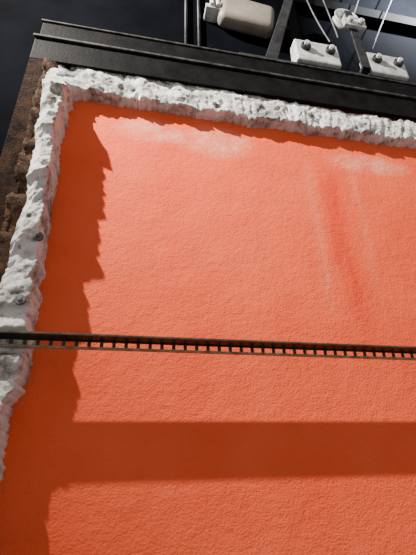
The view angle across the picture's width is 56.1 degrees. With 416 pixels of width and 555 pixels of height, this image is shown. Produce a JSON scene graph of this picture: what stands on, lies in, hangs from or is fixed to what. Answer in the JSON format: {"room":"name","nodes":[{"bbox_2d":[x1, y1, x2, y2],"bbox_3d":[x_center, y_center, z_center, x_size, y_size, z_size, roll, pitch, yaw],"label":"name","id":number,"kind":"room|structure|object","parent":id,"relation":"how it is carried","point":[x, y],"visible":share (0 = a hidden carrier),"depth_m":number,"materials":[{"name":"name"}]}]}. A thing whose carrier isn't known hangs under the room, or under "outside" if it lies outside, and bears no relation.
{"room":"salt evaporation pond","nodes":[
{"label":"salt evaporation pond","id":0,"kind":"room"},
{"bbox_2d":[0,65,415,554],"bbox_3d":[1.340,0.483,2.171,4.933,4.052,0.120,4,-27,-10],"label":"wall","id":1,"kind":"structure","parent":0,"point":[169,224],"depth_m":1.90,"materials":[{"name":"orange paint"}]},
{"bbox_2d":[0,58,47,231],"bbox_3d":[-1.030,0.303,1.703,0.128,4.052,0.205,4,-27,-10],"label":"door frame","id":2,"kind":"structure","parent":1,"relation":"attached to","point":[17,129],"depth_m":2.14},
{"bbox_2d":[0,64,415,480],"bbox_3d":[1.418,-0.101,2.248,4.830,2.632,0.320,4,-27,-10],"label":"stone border","id":3,"kind":"object","parent":1,"relation":"attached to","point":[21,298],"visible":1,"depth_m":2.38,"materials":[{"name":"stone"}]},
{"bbox_2d":[14,294,25,304],"bbox_3d":[-0.802,0.094,1.667,0.046,0.046,0.024,4,-27,-10],"label":"washer","id":4,"kind":"object","parent":3,"relation":"in","point":[19,299],"depth_m":1.66,"materials":[{"name":"metal"}]},
{"bbox_2d":[33,232,43,241],"bbox_3d":[-0.792,-0.192,1.819,0.046,0.046,0.024,4,-27,-10],"label":"washer","id":5,"kind":"object","parent":3,"relation":"in","point":[37,236],"depth_m":1.81,"materials":[{"name":"metal"}]},
{"bbox_2d":[0,330,415,360],"bbox_3d":[0.266,0.324,1.786,7.200,0.049,0.071,4,-27,-10],"label":"metal rail","id":6,"kind":"object","parent":3,"relation":"attached to","point":[4,334],"visible":1,"depth_m":1.74,"materials":[{"name":"brown metal"}]},
{"bbox_2d":[30,37,415,119],"bbox_3d":[1.296,-1.261,3.010,4.953,0.221,0.205,4,-27,-10],"label":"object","id":7,"kind":"object","parent":1,"relation":"attached to","point":[63,53],"visible":0.75,"depth_m":2.69,"materials":[{"name":"black paint"}]},
{"bbox_2d":[40,19,415,96],"bbox_3d":[1.290,-1.452,3.116,4.953,0.216,0.190,4,-27,-10],"label":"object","id":8,"kind":"structure","parent":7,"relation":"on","point":[49,27],"depth_m":2.84,"materials":[{"name":"black paint"}]},
{"bbox_2d":[239,52,415,83],"bbox_3d":[1.967,-1.513,3.300,3.566,0.030,0.180,4,-27,-10],"label":"track","id":9,"kind":"object","parent":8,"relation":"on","point":[239,52],"visible":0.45,"depth_m":3.03,"materials":[{"name":"grey metal"}]},
{"bbox_2d":[265,0,292,58],"bbox_3d":[0.673,-2.349,3.405,0.528,1.609,0.060,4,-27,-10],"label":"support arm","id":10,"kind":"object","parent":9,"relation":"on","point":[274,47],"visible":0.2,"depth_m":3.17,"materials":[{"name":"grey metal"}]},
{"bbox_2d":[290,39,341,68],"bbox_3d":[0.857,-1.778,3.094,0.370,0.300,0.160,4,-27,-10],"label":"roller hanger","id":11,"kind":"object","parent":9,"relation":"on","point":[307,52],"visible":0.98,"depth_m":3.04,"materials":[{"name":"metal"}]},
{"bbox_2d":[283,0,415,42],"bbox_3d":[2.686,-1.975,3.751,4.055,1.232,0.081,4,-27,-10],"label":"steel crossbeam","id":12,"kind":"object","parent":9,"relation":"on","point":[372,17],"visible":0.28,"depth_m":3.72,"materials":[{"name":"black metal"}]},
{"bbox_2d":[332,9,370,73],"bbox_3d":[1.234,-2.018,3.287,0.230,0.885,0.180,4,-27,-10],"label":"pulley wheel","id":13,"kind":"object","parent":12,"relation":"attached to","point":[345,20],"visible":0.97,"depth_m":3.28,"materials":[{"name":"metal"}]},
{"bbox_2d":[359,52,408,80],"bbox_3d":[1.451,-1.738,3.201,0.340,0.300,0.160,4,-27,-10],"label":"roller hanger","id":14,"kind":"object","parent":9,"relation":"on","point":[380,65],"visible":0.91,"depth_m":3.14,"materials":[{"name":"metal"}]},
{"bbox_2d":[33,33,415,99],"bbox_3d":[1.310,-1.405,2.962,4.963,0.020,0.015,4,-27,-10],"label":"header lip","id":15,"kind":"object","parent":1,"relation":"attached to","point":[34,34],"visible":1,"depth_m":2.73,"materials":[{"name":"black metal"}]},
{"bbox_2d":[0,0,415,156],"bbox_3d":[0.564,-0.822,2.819,8.400,7.000,0.129,4,-27,-10],"label":"sky","id":16,"kind":"structure","parent":0,"point":[19,19],"depth_m":3.21,"materials":[{"name":"blue"}]},
{"bbox_2d":[184,0,200,45],"bbox_3d":[-0.146,-2.816,3.595,0.136,2.712,0.028,4,-27,-10],"label":"conduit pipes","id":17,"kind":"object","parent":16,"relation":"attached to","point":[186,1],"visible":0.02,"depth_m":3.21,"materials":[{"name":"grey metal"}]},
{"bbox_2d":[204,0,274,38],"bbox_3d":[0.276,-2.227,3.320,0.613,0.387,0.148,4,-27,-10],"label":"wall lamp housing","id":18,"kind":"object","parent":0,"point":[247,17],"depth_m":3.25,"materials":[{"name":"beige plastic"}]},
{"bbox_2d":[306,0,330,42],"bbox_3d":[0.940,-2.480,3.530,0.159,1.124,0.032,4,-27,-10],"label":"steel cable","id":19,"kind":"object","parent":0,"point":[306,0],"depth_m":3.41,"materials":[{"name":"silver metal"}]},
{"bbox_2d":[322,0,338,38],"bbox_3d":[1.066,-2.532,3.578,0.065,1.130,0.042,4,-27,-10],"label":"steel cable","id":20,"kind":"object","parent":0,"point":[322,0],"depth_m":3.46,"materials":[{"name":"silver metal"}]},
{"bbox_2d":[371,0,391,50],"bbox_3d":[1.713,-2.541,3.723,0.685,1.415,0.042,4,-27,-10],"label":"steel cable","id":21,"kind":"object","parent":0,"point":[391,0],"depth_m":3.57,"materials":[{"name":"silver metal"}]},
{"bbox_3d":[1.030,1.413,-0.592,8.400,0.100,4.250,4,-27,-10],"label":"floor","id":22,"kind":"structure","parent":0,"visible":0},
{"bbox_2d":[0,57,60,281],"bbox_3d":[-0.920,0.365,1.610,0.169,3.851,0.102,8,-29,-18],"label":"masonry","id":23,"kind":"object","parent":22,"relation":"on","point":[15,203],"visible":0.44,"depth_m":2.02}
]}

